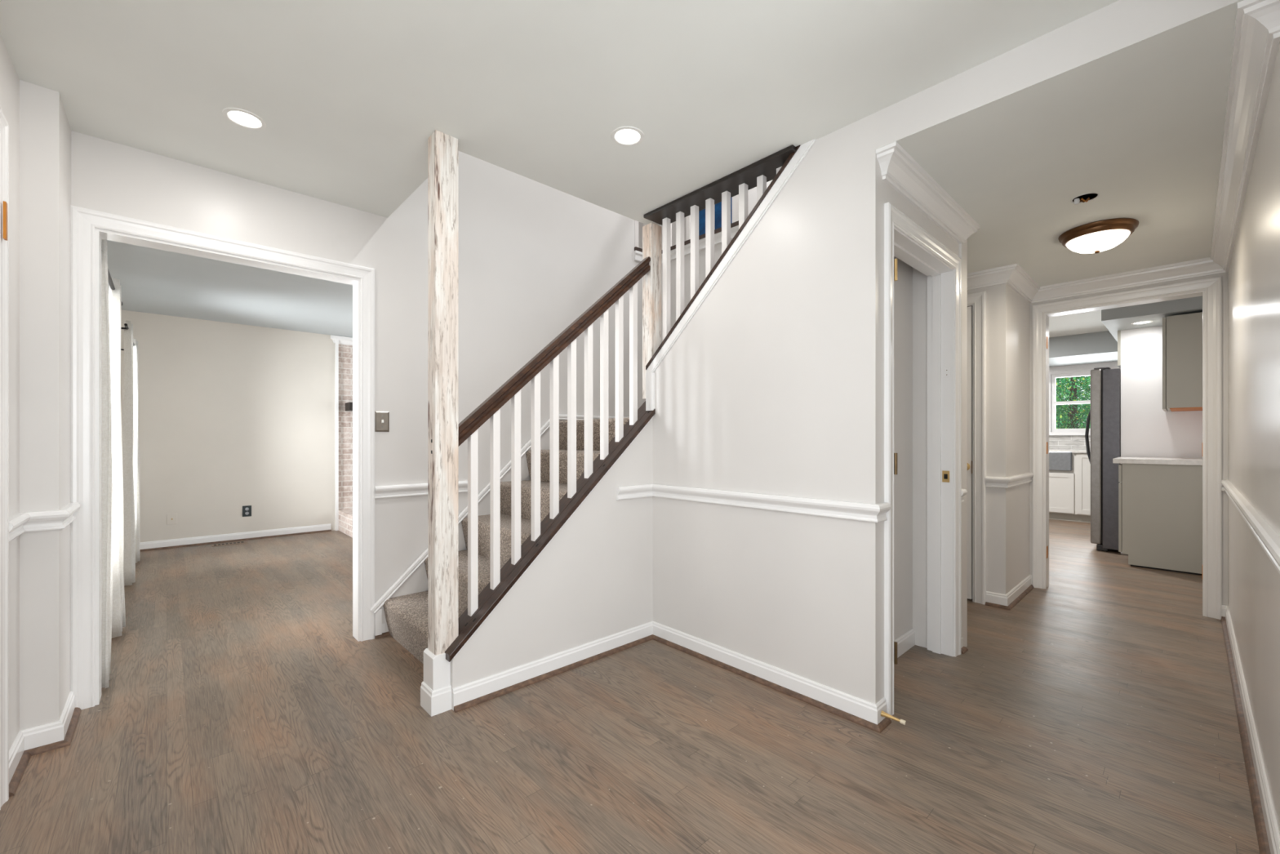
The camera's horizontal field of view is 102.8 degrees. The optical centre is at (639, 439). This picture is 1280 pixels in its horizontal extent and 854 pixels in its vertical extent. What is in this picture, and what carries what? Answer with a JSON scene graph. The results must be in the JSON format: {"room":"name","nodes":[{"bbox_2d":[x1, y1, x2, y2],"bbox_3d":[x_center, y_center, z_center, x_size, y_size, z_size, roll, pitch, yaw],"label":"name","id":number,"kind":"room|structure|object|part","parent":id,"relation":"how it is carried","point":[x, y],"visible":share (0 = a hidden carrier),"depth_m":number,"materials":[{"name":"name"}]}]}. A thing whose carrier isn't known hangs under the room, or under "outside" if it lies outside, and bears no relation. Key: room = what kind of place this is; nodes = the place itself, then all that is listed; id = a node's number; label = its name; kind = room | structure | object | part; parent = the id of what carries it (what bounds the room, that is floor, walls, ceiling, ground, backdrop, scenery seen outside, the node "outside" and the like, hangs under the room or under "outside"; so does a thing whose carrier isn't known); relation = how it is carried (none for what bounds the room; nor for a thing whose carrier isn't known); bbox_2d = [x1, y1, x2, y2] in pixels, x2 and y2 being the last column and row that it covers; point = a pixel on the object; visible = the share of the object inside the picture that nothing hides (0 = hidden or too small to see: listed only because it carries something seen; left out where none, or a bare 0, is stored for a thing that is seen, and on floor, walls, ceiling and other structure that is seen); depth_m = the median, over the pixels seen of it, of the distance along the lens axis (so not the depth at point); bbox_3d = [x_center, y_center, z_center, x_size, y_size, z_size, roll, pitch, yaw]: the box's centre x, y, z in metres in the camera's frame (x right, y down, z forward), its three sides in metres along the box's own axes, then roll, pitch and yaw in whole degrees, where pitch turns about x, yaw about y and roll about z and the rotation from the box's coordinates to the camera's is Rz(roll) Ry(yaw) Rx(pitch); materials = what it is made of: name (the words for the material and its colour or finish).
{"room":"entrance hall","nodes":[
{"label":"entrance hall","id":0,"kind":"room"},
{"bbox_2d":[0,33,71,751],"bbox_3d":[-0.801,-0.077,0.280,0.205,2.440,4.900,0,0,-43],"label":"wall","id":1,"kind":"structure","parent":0,"point":[40,131],"depth_m":1.88,"materials":[{"name":"white paint"}]},
{"bbox_2d":[0,107,8,809],"bbox_3d":[-1.672,0.068,1.204,0.084,2.150,1.080,0,0,-43],"label":"door","id":2,"kind":"structure","parent":1,"relation":"in","point":[4,126],"depth_m":1.60,"materials":[{"name":"white wood"}]},
{"bbox_2d":[8,691,75,782],"bbox_3d":[-2.198,1.098,1.878,0.108,0.090,0.613,0,0,-43],"label":"baseboard","id":3,"kind":"structure","parent":1,"relation":"attached to","point":[52,732],"depth_m":1.87,"materials":[{"name":"white wood"}]},
{"bbox_2d":[8,502,80,542],"bbox_3d":[-2.192,0.302,1.882,0.124,0.074,0.611,0,0,-43],"label":"trim","id":4,"kind":"structure","parent":1,"relation":"attached to","point":[20,523],"depth_m":1.87,"materials":[{"name":"white wood"}]},
{"bbox_2d":[8,706,81,796],"bbox_3d":[-2.187,1.133,1.888,0.113,0.019,0.613,0,0,-43],"label":"trim","id":5,"kind":"structure","parent":1,"relation":"attached to","point":[15,781],"depth_m":1.86,"materials":[{"name":"brown wood"}]},
{"bbox_2d":[121,320,135,585],"bbox_3d":[-4.040,0.105,4.029,0.085,2.045,0.280,0,0,-43],"label":"curtain","id":6,"kind":"object","parent":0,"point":[127,424],"visible":0.91,"depth_m":3.94,"materials":[{"name":"fabric"}]},
{"bbox_2d":[120,310,335,542],"bbox_3d":[-4.562,-0.077,5.787,1.935,2.440,0.110,0,0,-43],"label":"wall","id":7,"kind":"structure","parent":0,"point":[232,416],"depth_m":5.71,"materials":[{"name":"beige paint"}]},
{"bbox_2d":[166,513,177,524],"bbox_3d":[-4.921,0.840,5.369,0.080,0.115,0.015,0,0,-43],"label":"wall jack","id":8,"kind":"object","parent":7,"relation":"attached to","point":[171,518],"visible":1,"depth_m":5.37,"materials":[{"name":"white plastic"}]},
{"bbox_2d":[139,523,331,549],"bbox_3d":[-4.540,1.098,5.723,1.880,0.090,0.013,0,0,-43],"label":"baseboard","id":9,"kind":"structure","parent":7,"relation":"attached to","point":[173,542],"depth_m":5.69,"materials":[{"name":"white wood"}]},
{"bbox_2d":[139,528,331,551],"bbox_3d":[-4.530,1.133,5.711,1.880,0.019,0.018,0,0,-43],"label":"trim","id":10,"kind":"structure","parent":7,"relation":"attached to","point":[323,531],"depth_m":5.68,"materials":[{"name":"brown wood"}]},
{"bbox_2d":[242,505,251,516],"bbox_3d":[-4.462,0.817,5.798,0.082,0.122,0.009,0,0,-43],"label":"wall outlet","id":11,"kind":"object","parent":7,"relation":"attached to","point":[246,510],"visible":1,"depth_m":5.79,"materials":[{"name":"black plastic"}]},
{"bbox_2d":[106,240,352,337],"bbox_3d":[-2.246,-1.377,5.219,4.800,0.160,4.090,0,0,-43],"label":"ceiling","id":12,"kind":"structure","parent":0,"point":[153,281],"depth_m":4.50,"materials":[{"name":"white paint"}]},
{"bbox_2d":[71,130,645,603],"bbox_3d":[-1.208,-1.407,3.319,3.740,5.100,0.110,0,0,-43],"label":"wall","id":13,"kind":"structure","parent":0,"point":[534,256],"depth_m":3.13,"materials":[{"name":"white paint"}]},
{"bbox_2d":[70,204,374,709],"bbox_3d":[-2.000,0.083,2.584,1.172,2.120,0.154,0,0,-43],"label":"door frame","id":14,"kind":"structure","parent":13,"relation":"in","point":[88,227],"depth_m":2.23,"materials":[{"name":"white wood"}]},
{"bbox_2d":[374,410,389,431],"bbox_3d":[-1.495,-0.103,2.964,0.077,0.119,0.020,0,0,-43],"label":"light switch","id":15,"kind":"object","parent":13,"relation":"attached to","point":[381,418],"visible":1,"depth_m":2.96,"materials":[{"name":"silver metal"}]},
{"bbox_2d":[374,631,390,639],"bbox_3d":[-1.489,1.133,2.953,0.079,0.019,0.018,0,0,-43],"label":"trim","id":16,"kind":"structure","parent":13,"relation":"attached to","point":[386,633],"depth_m":2.95,"materials":[{"name":"brown wood"}]},
{"bbox_2d":[382,623,384,632],"bbox_3d":[-1.500,1.098,2.964,0.030,0.090,0.013,0,0,-43],"label":"baseboard","id":17,"kind":"structure","parent":13,"relation":"attached to","point":[383,624],"depth_m":2.96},
{"bbox_2d":[374,480,467,498],"bbox_3d":[-1.316,0.308,3.124,0.564,0.074,0.029,0,0,-43],"label":"trim","id":18,"kind":"structure","parent":13,"relation":"attached to","point":[418,489],"depth_m":3.04,"materials":[{"name":"white wood"}]},
{"bbox_2d":[450,417,653,709],"bbox_3d":[-0.356,0.446,2.639,1.295,1.392,0.115,0,0,-43],"label":"wall","id":19,"kind":"structure","parent":0,"point":[593,580],"depth_m":2.63,"materials":[{"name":"white paint"}]},
{"bbox_2d":[420,129,655,716],"bbox_3d":[-0.385,-0.077,2.606,1.381,2.440,0.154,0,0,-43],"label":"stair railing","id":20,"kind":"object","parent":19,"relation":"on","point":[448,633],"visible":0.98,"depth_m":2.31,"materials":[{"name":"paint"}]},
{"bbox_3d":[-0.870,1.093,2.177,0.086,0.099,0.123,0,0,-43],"label":"newel moulding","id":21,"kind":"part","parent":20,"relation":"part of","materials":[{"name":"white wood"}]},
{"bbox_3d":[-0.849,-0.177,2.203,0.100,2.240,0.086,0,0,-43],"label":"newel post","id":22,"kind":"part","parent":20,"relation":"part of","materials":[{"name":"paint"}]},
{"bbox_3d":[-0.361,0.325,2.628,1.317,1.207,0.154,0,0,-43],"label":"rail","id":23,"kind":"part","parent":20,"relation":"part of","materials":[{"name":"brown wood"}]},
{"bbox_3d":[-0.356,0.389,2.554,1.178,1.071,0.011,0,0,-43],"label":"cap moulding","id":24,"kind":"part","parent":20,"relation":"part of","materials":[{"name":"brown wood"}]},
{"bbox_3d":[-0.385,-0.521,2.633,1.163,1.115,0.060,0,0,-43],"label":"handrail","id":25,"kind":"part","parent":20,"relation":"part of","materials":[{"name":"brown wood"}]},
{"bbox_3d":[0.060,-0.274,2.959,0.018,0.218,0.056,0,0,-43],"label":"trim","id":26,"kind":"part","parent":20,"relation":"part of","materials":[{"name":"white wood"}]},
{"bbox_2d":[0,0,1119,225],"bbox_3d":[0.110,-1.447,1.125,2.690,0.300,4.900,0,0,-43],"label":"ceiling","id":27,"kind":"structure","parent":0,"point":[350,95],"depth_m":1.81,"materials":[{"name":"white paint"}]},
{"bbox_2d":[222,107,266,129],"bbox_3d":[-1.601,-1.295,2.069,0.144,0.004,0.144,0,0,-43],"label":"recessed light","id":28,"kind":"object","parent":27,"relation":"in","point":[246,119],"visible":1,"depth_m":2.06,"materials":[{"name":"white plastic"}]},
{"bbox_2d":[610,125,644,146],"bbox_3d":[-0.053,-1.295,2.188,0.144,0.004,0.144,0,0,-43],"label":"recessed light","id":29,"kind":"object","parent":27,"relation":"in","point":[626,135],"visible":1,"depth_m":2.18,"materials":[{"name":"white plastic"}]},
{"bbox_2d":[0,519,1259,853],"bbox_3d":[1.510,1.243,5.285,10.600,0.200,9.300,0,0,-43],"label":"floor","id":30,"kind":"structure","parent":0,"point":[242,710],"depth_m":1.91,"materials":[{"name":"brown wood"}]},
{"bbox_2d":[211,541,247,546],"bbox_3d":[-4.473,1.139,5.562,0.300,0.006,0.100,0,0,-43],"label":"floor vent","id":31,"kind":"object","parent":30,"relation":"in","point":[240,542],"visible":1,"depth_m":5.54,"materials":[{"name":"metal"}]},
{"bbox_2d":[330,334,352,537],"bbox_3d":[-3.080,-0.075,6.703,1.605,2.435,0.780,0,0,-43],"label":"fireplace","id":32,"kind":"object","parent":30,"relation":"on","point":[344,344],"visible":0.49,"depth_m":6.46,"materials":[{"name":"brick"}]},
{"bbox_3d":[-3.806,-0.057,6.406,0.030,2.400,0.048,0,0,-43],"label":"trim","id":33,"kind":"part","parent":32,"relation":"part of","materials":[{"name":"white wood"}]},
{"bbox_3d":[-3.270,-1.245,6.909,1.605,0.095,0.080,0,0,-43],"label":"crown","id":34,"kind":"part","parent":32,"relation":"part of","materials":[{"name":"white wood"}]},
{"bbox_2d":[369,414,629,663],"bbox_3d":[-0.386,0.480,3.349,2.289,1.326,0.962,0,0,-43],"label":"staircase","id":35,"kind":"structure","parent":30,"relation":"on","point":[402,609],"depth_m":3.07,"materials":[{"name":"carpet"}]},
{"bbox_2d":[1048,453,1090,522],"bbox_3d":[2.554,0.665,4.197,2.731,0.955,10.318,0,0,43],"label":"base cabinet","id":36,"kind":"object","parent":30,"relation":"on","point":[1069,491],"visible":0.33,"depth_m":7.08,"materials":[{"name":"white wood"}]},
{"bbox_3d":[5.857,0.750,7.228,0.020,0.555,0.440,0,0,-43],"label":"door","id":37,"kind":"part","parent":36,"relation":"part of","materials":[{"name":"white wood"}]},
{"bbox_2d":[1048,448,1090,453],"bbox_3d":[5.833,0.170,7.656,0.625,0.034,2.700,0,0,-43],"label":"countertop","id":38,"kind":"structure","parent":36,"relation":"on","point":[1050,450],"depth_m":7.32,"materials":[{"name":"stone"}]},
{"bbox_2d":[1048,451,1071,471],"bbox_3d":[5.690,0.309,7.386,0.048,0.268,0.860,0,0,-43],"label":"farmhouse sink","id":39,"kind":"object","parent":38,"relation":"in","point":[1058,460],"visible":0.44,"depth_m":7.14,"materials":[{"name":"metal"}]},
{"bbox_3d":[6.165,0.613,6.896,0.020,0.830,0.415,0,0,-43],"label":"door","id":40,"kind":"part","parent":36,"relation":"part of","materials":[{"name":"white wood"}]},
{"bbox_2d":[1084,366,1120,551],"bbox_3d":[5.244,0.205,5.262,0.882,1.874,0.991,0,0,-43],"label":"refrigerator","id":41,"kind":"object","parent":30,"relation":"on","point":[1104,413],"visible":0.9,"depth_m":5.18,"materials":[{"name":"metal"}]},
{"bbox_3d":[4.911,-0.027,5.566,0.022,0.674,0.094,0,0,-43],"label":"handle","id":42,"kind":"part","parent":41,"relation":"part of","materials":[{"name":"metal"}]},
{"bbox_3d":[4.966,-0.027,5.617,0.022,0.674,0.094,0,0,-43],"label":"handle","id":43,"kind":"part","parent":41,"relation":"part of","materials":[{"name":"metal"}]},
{"bbox_3d":[4.830,0.178,5.382,0.438,1.790,0.084,0,0,-43],"label":"door","id":44,"kind":"part","parent":41,"relation":"part of","materials":[{"name":"metal"}]},
{"bbox_2d":[1118,463,1202,575],"bbox_3d":[2.400,0.682,2.361,7.260,0.921,0.697,0,0,-43],"label":"base cabinet","id":45,"kind":"object","parent":30,"relation":"on","point":[1160,506],"visible":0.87,"depth_m":4.45,"materials":[{"name":"grey wood"}]},
{"bbox_3d":[4.600,0.313,4.862,0.613,0.156,0.020,0,0,-43],"label":"drawer","id":46,"kind":"part","parent":45,"relation":"part of","materials":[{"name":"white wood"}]},
{"bbox_3d":[4.600,0.715,4.862,0.613,0.625,0.020,0,0,-43],"label":"door","id":47,"kind":"part","parent":45,"relation":"part of","materials":[{"name":"grey wood"}]},
{"bbox_2d":[1112,457,1202,465],"bbox_3d":[4.802,0.198,4.612,0.643,0.044,0.733,0,0,-43],"label":"countertop","id":48,"kind":"structure","parent":45,"relation":"on","point":[1148,460],"depth_m":4.50,"materials":[{"name":"stone"}]},
{"bbox_2d":[638,180,772,249],"bbox_3d":[2.260,-2.777,4.549,0.100,2.360,7.000,0,0,-43],"label":"wall","id":49,"kind":"structure","parent":0,"point":[752,193],"depth_m":6.32,"materials":[{"name":"white paint"}]},
{"bbox_2d":[698,197,732,235],"bbox_3d":[0.829,-2.332,5.990,0.038,1.250,0.660,0,0,-43],"label":"framed picture","id":50,"kind":"object","parent":49,"relation":"attached to","point":[717,207],"visible":0.02,"depth_m":5.91,"materials":[{"name":"blue paper"}]},
{"bbox_2d":[661,239,967,647],"bbox_3d":[0.967,-0.225,3.650,0.100,2.735,2.360,0,0,-43],"label":"wall","id":51,"kind":"structure","parent":0,"point":[717,248],"depth_m":2.80,"materials":[{"name":"white paint"}]},
{"bbox_2d":[875,0,1279,303],"bbox_3d":[1.818,-1.103,3.178,2.852,0.098,2.610,0,0,-43],"label":"trim","id":52,"kind":"structure","parent":51,"relation":"attached to","point":[1256,37],"depth_m":2.20,"materials":[{"name":"white wood"}]},
{"bbox_2d":[893,256,912,639],"bbox_3d":[1.214,0.003,2.537,0.870,2.280,0.130,0,0,-43],"label":"wall","id":53,"kind":"structure","parent":0,"point":[903,286],"depth_m":2.76,"materials":[{"name":"white paint"}]},
{"bbox_2d":[893,627,915,657],"bbox_3d":[1.205,1.098,2.546,0.870,0.090,0.013,0,0,-43],"label":"baseboard","id":54,"kind":"structure","parent":53,"relation":"attached to","point":[905,642],"depth_m":2.75,"materials":[{"name":"white wood"}]},
{"bbox_2d":[884,202,961,719],"bbox_3d":[1.314,0.090,2.448,0.955,2.105,0.144,0,0,-43],"label":"door frame","id":55,"kind":"structure","parent":53,"relation":"in","point":[905,240],"depth_m":2.69,"materials":[{"name":"white wood"}]},
{"bbox_3d":[1.621,0.198,2.705,0.004,0.060,0.035,0,0,-43],"label":"strike plate","id":56,"kind":"part","parent":55,"relation":"part of","materials":[{"name":"gold metal"}]},
{"bbox_3d":[1.623,-0.352,2.703,0.002,0.050,0.028,0,0,-43],"label":"old catch plate","id":57,"kind":"part","parent":55,"relation":"part of","materials":[{"name":"silver metal"}]},
{"bbox_2d":[887,183,959,648],"bbox_3d":[0.851,-0.005,3.006,0.975,2.295,1.548,0,0,-43],"label":"wall","id":58,"kind":"structure","parent":0,"point":[919,279],"depth_m":2.81,"materials":[{"name":"white paint"}]},
{"bbox_2d":[961,488,967,502],"bbox_3d":[1.212,0.308,3.320,0.076,0.074,1.577,0,0,-43],"label":"trim","id":59,"kind":"structure","parent":58,"relation":"attached to","point":[964,491],"depth_m":2.74,"materials":[{"name":"white wood"}]},
{"bbox_2d":[961,646,968,653],"bbox_3d":[1.214,1.133,3.320,0.078,0.019,1.579,0,0,-43],"label":"trim","id":60,"kind":"structure","parent":58,"relation":"attached to","point":[964,649],"depth_m":2.74,"materials":[{"name":"brown wood"}]},
{"bbox_2d":[653,0,1239,703],"bbox_3d":[0.878,-0.077,2.175,0.115,2.440,2.318,0,0,-43],"label":"wall","id":61,"kind":"structure","parent":0,"point":[775,384],"depth_m":2.24,"materials":[{"name":"white paint"}]},
{"bbox_2d":[452,620,887,724],"bbox_3d":[0.105,1.098,2.115,1.260,0.090,1.281,0,0,-43],"label":"baseboard","id":62,"kind":"structure","parent":61,"relation":"attached to","point":[864,709],"depth_m":2.39,"materials":[{"name":"white wood"}]},
{"bbox_2d":[453,634,891,733],"bbox_3d":[0.116,1.133,2.104,1.260,0.019,1.286,0,0,-43],"label":"trim","id":63,"kind":"structure","parent":61,"relation":"attached to","point":[879,727],"depth_m":2.37,"materials":[{"name":"brown wood"}]},
{"bbox_2d":[642,138,816,399],"bbox_3d":[0.409,-0.768,2.654,0.172,1.058,1.136,0,0,-43],"label":"stair railing","id":64,"kind":"object","parent":61,"relation":"on","point":[778,167],"visible":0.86,"depth_m":2.76,"materials":[{"name":"paint"}]},
{"bbox_3d":[0.072,-0.757,3.060,0.086,1.036,0.081,0,0,-43],"label":"newel post","id":65,"kind":"part","parent":64,"relation":"part of","materials":[{"name":"paint"}]},
{"bbox_2d":[616,483,891,522],"bbox_3d":[0.443,0.295,2.417,1.317,0.074,0.276,0,0,44],"label":"trim","id":66,"kind":"structure","parent":61,"relation":"attached to","point":[865,512],"depth_m":2.38,"materials":[{"name":"white wood"}]},
{"bbox_2d":[880,710,906,724],"bbox_3d":[0.997,1.096,2.010,0.088,0.029,0.022,0,0,37],"label":"door stop","id":67,"kind":"object","parent":61,"relation":"attached to","point":[883,713],"visible":1,"depth_m":2.01,"materials":[{"name":"gold metal"}]},
{"bbox_3d":[0.987,1.093,2.013,0.071,0.022,0.022,0,0,43],"label":"rod","id":68,"kind":"part","parent":67,"relation":"part of","materials":[{"name":"gold metal"}]},
{"bbox_2d":[967,283,1029,594],"bbox_3d":[1.822,-0.005,4.127,2.430,2.295,1.056,0,0,11],"label":"wall","id":69,"kind":"structure","parent":0,"point":[1007,313],"depth_m":3.52,"materials":[{"name":"white paint"}]},
{"bbox_2d":[967,291,986,604],"bbox_3d":[2.101,0.060,3.900,0.180,2.165,0.935,0,0,-43],"label":"door frame","id":70,"kind":"structure","parent":69,"relation":"attached to","point":[976,302],"depth_m":3.56,"materials":[{"name":"white wood"}]},
{"bbox_2d":[986,574,1032,605],"bbox_3d":[2.716,1.098,3.743,0.768,0.090,0.129,0,0,-43],"label":"baseboard","id":71,"kind":"structure","parent":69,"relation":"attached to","point":[1006,599],"depth_m":3.52,"materials":[{"name":"white wood"}]},
{"bbox_2d":[985,472,1033,488],"bbox_3d":[2.714,0.295,3.733,0.784,0.074,0.141,0,0,-43],"label":"trim","id":72,"kind":"structure","parent":69,"relation":"attached to","point":[1015,480],"depth_m":3.51,"materials":[{"name":"white wood"}]},
{"bbox_2d":[875,0,1244,286],"bbox_3d":[1.800,-1.224,3.196,2.854,0.146,2.560,0,0,-43],"label":"ceiling","id":73,"kind":"structure","parent":0,"point":[1139,126],"depth_m":2.07,"materials":[{"name":"white paint"}]},
{"bbox_2d":[1071,192,1099,204],"bbox_3d":[2.124,-1.139,2.438,0.104,0.028,0.104,0,0,-43],"label":"junction box","id":74,"kind":"object","parent":73,"relation":"attached to","point":[1088,197],"visible":1,"depth_m":2.44,"materials":[{"name":"plastic"}]},
{"bbox_2d":[1057,217,1138,253],"bbox_3d":[2.522,-1.088,2.817,0.332,0.128,0.332,0,0,-43],"label":"flush ceiling light","id":75,"kind":"object","parent":73,"relation":"attached to","point":[1096,237],"visible":1,"depth_m":2.74,"materials":[{"name":"white glass"}]},
{"bbox_3d":[2.522,-1.071,2.817,0.268,0.068,0.268,0,0,-43],"label":"lamp shade","id":76,"kind":"part","parent":75,"relation":"part of","materials":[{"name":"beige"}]},
{"bbox_2d":[1048,371,1088,449],"bbox_3d":[5.933,-0.107,8.089,0.100,2.500,4.400,0,0,-43],"label":"wall","id":77,"kind":"structure","parent":0,"point":[1086,371],"depth_m":7.73,"materials":[{"name":"white paint"}]},
{"bbox_2d":[1048,435,1090,449],"bbox_3d":[5.891,0.049,8.050,0.014,0.203,3.200,0,0,-43],"label":"tile backsplash","id":78,"kind":"structure","parent":77,"relation":"attached to","point":[1077,442],"depth_m":7.56,"materials":[{"name":"tile"}]},
{"bbox_2d":[1048,361,1118,371],"bbox_3d":[5.916,-1.052,8.005,0.040,0.069,4.100,0,0,-43],"label":"trim","id":79,"kind":"structure","parent":77,"relation":"attached to","point":[1111,364],"depth_m":7.41,"materials":[{"name":"white wood"}]},
{"bbox_2d":[1048,366,1120,435],"bbox_3d":[6.510,-0.557,7.396,0.145,1.000,1.060,0,0,-43],"label":"window","id":80,"kind":"structure","parent":77,"relation":"in","point":[1082,372],"depth_m":7.63,"materials":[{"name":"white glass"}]},
{"bbox_2d":[1048,310,1108,337],"bbox_3d":[4.187,-1.457,6.471,4.860,0.200,4.400,0,0,-43],"label":"ceiling","id":81,"kind":"structure","parent":0,"point":[1090,322],"depth_m":6.05,"materials":[{"name":"white paint"}]},
{"bbox_2d":[1048,295,1202,367],"bbox_3d":[4.630,-1.222,6.847,3.500,0.271,4.250,0,0,-43],"label":"wall","id":82,"kind":"structure","parent":0,"point":[1100,347],"depth_m":6.34,"materials":[{"name":"white paint"}]},
{"bbox_2d":[1130,320,1153,324],"bbox_3d":[4.674,-1.084,4.754,0.150,0.004,0.150,0,0,-43],"label":"recessed light","id":83,"kind":"object","parent":82,"relation":"in","point":[1141,322],"visible":1,"depth_m":4.76,"materials":[{"name":"white plastic"}]},
{"bbox_2d":[1029,272,1228,605],"bbox_3d":[2.361,-0.107,4.779,0.120,2.500,4.400,0,0,-43],"label":"wall","id":84,"kind":"structure","parent":0,"point":[1224,277],"depth_m":3.25,"materials":[{"name":"white paint"}]},
{"bbox_2d":[985,584,1033,609],"bbox_3d":[2.709,1.133,3.727,0.773,0.019,0.143,0,0,-43],"label":"trim","id":85,"kind":"structure","parent":84,"relation":"attached to","point":[1030,588],"depth_m":3.52,"materials":[{"name":"brown wood"}]},
{"bbox_2d":[1032,275,1221,619],"bbox_3d":[3.408,0.055,3.636,0.146,2.175,0.964,0,0,-43],"label":"door frame","id":86,"kind":"structure","parent":84,"relation":"in","point":[1210,289],"depth_m":3.45,"materials":[{"name":"white wood"}]},
{"bbox_2d":[1120,325,1202,554],"bbox_3d":[5.079,-0.107,4.862,0.060,2.500,0.728,0,0,-43],"label":"wall","id":87,"kind":"structure","parent":0,"point":[1147,430],"depth_m":4.96,"materials":[{"name":"white paint"}]},
{"bbox_2d":[1228,67,1274,809],"bbox_3d":[2.848,-0.005,2.326,2.740,2.295,0.140,0,0,-43],"label":"wall","id":88,"kind":"structure","parent":0,"point":[1251,267],"depth_m":1.85,"materials":[{"name":"white paint"}]},
{"bbox_2d":[1221,616,1271,853],"bbox_3d":[2.816,1.133,1.431,3.738,0.019,1.471,0,0,-43],"label":"trim","id":89,"kind":"structure","parent":88,"relation":"attached to","point":[1262,837],"depth_m":1.80,"materials":[{"name":"brown wood"}]},
{"bbox_2d":[1221,604,1279,853],"bbox_3d":[2.828,1.098,1.440,3.733,0.090,1.468,0,0,-43],"label":"baseboard","id":90,"kind":"structure","parent":88,"relation":"attached to","point":[1272,829],"depth_m":1.75,"materials":[{"name":"white wood"}]},
{"bbox_2d":[1221,480,1279,573],"bbox_3d":[2.822,0.295,1.435,3.749,0.074,1.469,0,0,-43],"label":"trim","id":91,"kind":"structure","parent":88,"relation":"attached to","point":[1268,538],"depth_m":1.60,"materials":[{"name":"white wood"}]},
{"bbox_2d":[1274,42,1279,835],"bbox_3d":[1.882,-0.077,0.544,1.100,2.440,1.440,0,0,-43],"label":"wall","id":92,"kind":"structure","parent":0,"point":[1277,66],"depth_m":1.38,"materials":[{"name":"white paint"}]},
{"bbox_3d":[1.340,-1.445,3.696,2.610,0.295,7.000,0,0,-43],"label":"floor","id":93,"kind":"structure","parent":0,"visible":0},
{"bbox_2d":[634,194,738,264],"bbox_3d":[0.823,-2.015,3.647,0.365,1.005,2.430,0,0,-43],"label":"stair railing","id":94,"kind":"object","parent":93,"relation":"on","point":[735,225],"visible":0.13,"depth_m":4.17,"materials":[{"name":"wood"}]},
{"bbox_3d":[0.823,-1.608,3.647,0.365,0.030,2.430,0,0,-43],"label":"shoe rail","id":95,"kind":"part","parent":94,"relation":"part of","materials":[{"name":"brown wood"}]},
{"bbox_3d":[-3.963,-0.077,3.629,0.120,2.440,4.090,0,0,-43],"label":"wall","id":96,"kind":"structure","parent":0,"visible":0},
{"bbox_2d":[101,249,122,305],"bbox_3d":[-2.920,-0.857,2.721,0.176,0.043,1.282,0,0,-43],"label":"curtain rod","id":97,"kind":"object","parent":96,"relation":"attached to","point":[109,278],"visible":0.12,"depth_m":2.76,"materials":[{"name":"black metal"}]},
{"bbox_2d":[101,239,113,688],"bbox_3d":[-2.502,0.105,2.369,0.071,2.045,0.197,0,0,-43],"label":"curtain","id":98,"kind":"object","parent":97,"relation":"hanging from","point":[107,507],"visible":0.41,"depth_m":2.32,"materials":[{"name":"fabric"}]},
{"bbox_3d":[-2.857,-0.857,2.752,0.018,0.018,1.240,0,0,-43],"label":"rod","id":99,"kind":"part","parent":97,"relation":"part of","materials":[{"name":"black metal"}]},
{"bbox_2d":[108,277,125,638],"bbox_3d":[-3.079,0.105,2.993,0.085,2.045,0.282,0,0,-43],"label":"curtain","id":100,"kind":"object","parent":97,"relation":"hanging from","point":[118,615],"visible":0.7,"depth_m":2.92,"materials":[{"name":"fabric"}]},
{"bbox_2d":[120,323,134,350],"bbox_3d":[-4.423,-0.857,4.342,0.176,0.043,1.542,0,0,-43],"label":"curtain rod","id":101,"kind":"object","parent":96,"relation":"attached to","point":[125,324],"visible":0.1,"depth_m":3.89,"materials":[{"name":"black metal"}]},
{"bbox_3d":[-4.359,-0.857,4.372,0.018,0.018,1.500,0,0,-43],"label":"rod","id":102,"kind":"part","parent":101,"relation":"part of","materials":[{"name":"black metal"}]},
{"bbox_2d":[133,338,140,563],"bbox_3d":[-4.693,0.105,4.733,0.085,2.045,0.280,0,0,-43],"label":"curtain","id":103,"kind":"object","parent":101,"relation":"hanging from","point":[135,405],"visible":0.42,"depth_m":4.66,"materials":[{"name":"fabric"}]},
{"label":"outside","id":104,"kind":"structure","parent":0,"visible":0},
{"bbox_3d":[13.310,1.748,15.062,20.000,0.190,24.000,0,0,-43],"label":"lawn","id":105,"kind":"structure","parent":104,"visible":0},
{"bbox_2d":[1056,375,1090,428],"bbox_3d":[8.641,-0.664,10.273,3.009,4.622,3.850,0,0,-43],"label":"leafy tree","id":106,"kind":"object","parent":105,"relation":"on","point":[1073,418],"visible":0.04,"depth_m":10.11,"materials":[{"name":"green plant"}]},
{"bbox_3d":[5.683,-0.107,4.858,4.860,2.500,0.100,0,0,-43],"label":"wall","id":107,"kind":"structure","parent":0,"visible":0},
{"bbox_2d":[1117,330,1120,368],"bbox_3d":[5.357,-0.911,5.136,0.860,0.348,0.748,0,0,-43],"label":"upper cabinet","id":108,"kind":"object","parent":107,"relation":"attached to","point":[1118,331],"visible":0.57,"depth_m":5.11,"materials":[{"name":"white wood"}]},
{"bbox_2d":[1162,311,1202,411],"bbox_3d":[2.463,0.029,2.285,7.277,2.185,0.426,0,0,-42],"label":"upper cabinet","id":109,"kind":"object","parent":107,"relation":"attached to","point":[1182,335],"depth_m":4.36,"materials":[{"name":"grey wood"}]},
{"bbox_3d":[4.787,-0.660,4.655,0.620,0.795,0.020,0,0,-43],"label":"door","id":110,"kind":"part","parent":109,"relation":"part of","materials":[{"name":"grey wood"}]}
]}

